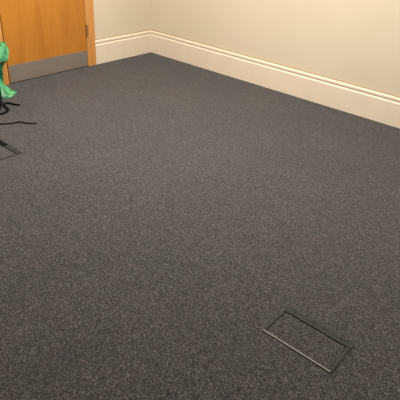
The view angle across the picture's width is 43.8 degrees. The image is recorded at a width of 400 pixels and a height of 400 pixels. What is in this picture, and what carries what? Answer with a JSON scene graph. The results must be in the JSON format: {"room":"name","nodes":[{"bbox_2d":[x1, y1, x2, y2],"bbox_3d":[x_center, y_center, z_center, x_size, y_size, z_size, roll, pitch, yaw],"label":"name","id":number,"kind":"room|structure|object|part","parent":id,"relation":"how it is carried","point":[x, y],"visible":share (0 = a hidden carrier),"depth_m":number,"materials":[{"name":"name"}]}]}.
{"room":"empty office room","nodes":[
{"label":"empty office room","id":0,"kind":"room"},
{"bbox_2d":[93,0,150,38],"bbox_3d":[-2.297,-1.876,3.148,0.120,2.700,5.422,26,38,33],"label":"wall","id":1,"kind":"structure","parent":0,"point":[111,17],"depth_m":5.11,"materials":[{"name":"paint"}]},
{"bbox_2d":[0,0,95,84],"bbox_3d":[-1.397,-2.117,4.206,0.151,2.120,1.075,26,38,33],"label":"door","id":2,"kind":"structure","parent":1,"relation":"in","point":[42,37],"depth_m":4.53,"materials":[{"name":"brown wood"}]},
{"bbox_3d":[-1.402,-1.262,4.680,0.002,0.152,0.855,26,38,33],"label":"kick plate","id":3,"kind":"part","parent":2,"relation":"part of","materials":[{"name":"silver metal"}]},
{"bbox_2d":[95,29,150,64],"bbox_3d":[-0.797,-1.633,5.282,0.022,0.246,0.792,26,38,33],"label":"baseboard","id":4,"kind":"structure","parent":1,"relation":"attached to","point":[117,47],"depth_m":5.25,"materials":[{"name":"paint"}]},
{"bbox_2d":[0,52,399,399],"bbox_3d":[-0.135,0.435,2.267,6.060,0.100,5.660,26,38,33],"label":"floor","id":5,"kind":"structure","parent":0,"point":[158,213],"depth_m":2.58,"materials":[{"name":"carpet"}]},
{"bbox_2d":[0,42,16,97],"bbox_3d":[-1.705,-1.104,4.076,0.333,0.487,0.283,-17,37,-30],"label":"bag","id":6,"kind":"object","parent":5,"relation":"on","point":[4,51],"visible":0.97,"depth_m":4.13,"materials":[{"name":"green plastic"}]},
{"bbox_2d":[0,140,21,159],"bbox_3d":[-1.359,-0.339,3.309,0.317,0.010,0.198,26,38,33],"label":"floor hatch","id":7,"kind":"object","parent":5,"relation":"on","point":[6,151],"visible":1,"depth_m":3.30,"materials":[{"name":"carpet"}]},
{"bbox_2d":[0,88,36,124],"bbox_3d":[-1.501,-0.871,3.736,0.457,0.463,0.538,-7,33,-18],"label":"cable","id":8,"kind":"object","parent":5,"relation":"on","point":[4,103],"visible":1,"depth_m":3.86,"materials":[{"name":"black plastic"}]},
{"bbox_2d":[262,306,354,372],"bbox_3d":[0.439,0.558,2.024,0.317,0.005,0.198,26,38,33],"label":"floor outlet cover","id":9,"kind":"object","parent":5,"relation":"on","point":[322,346],"visible":1,"depth_m":2.02,"materials":[{"name":"black carpet"}]},
{"bbox_2d":[151,0,399,95],"bbox_3d":[1.757,-1.758,3.389,5.822,2.700,0.120,26,38,33],"label":"wall","id":10,"kind":"structure","parent":0,"point":[357,42],"depth_m":4.31,"materials":[{"name":"paint"}]},
{"bbox_2d":[151,29,399,127],"bbox_3d":[1.631,-0.690,3.983,5.792,0.246,0.022,26,38,33],"label":"baseboard","id":11,"kind":"structure","parent":10,"relation":"attached to","point":[379,106],"depth_m":4.57,"materials":[{"name":"paint"}]}
]}

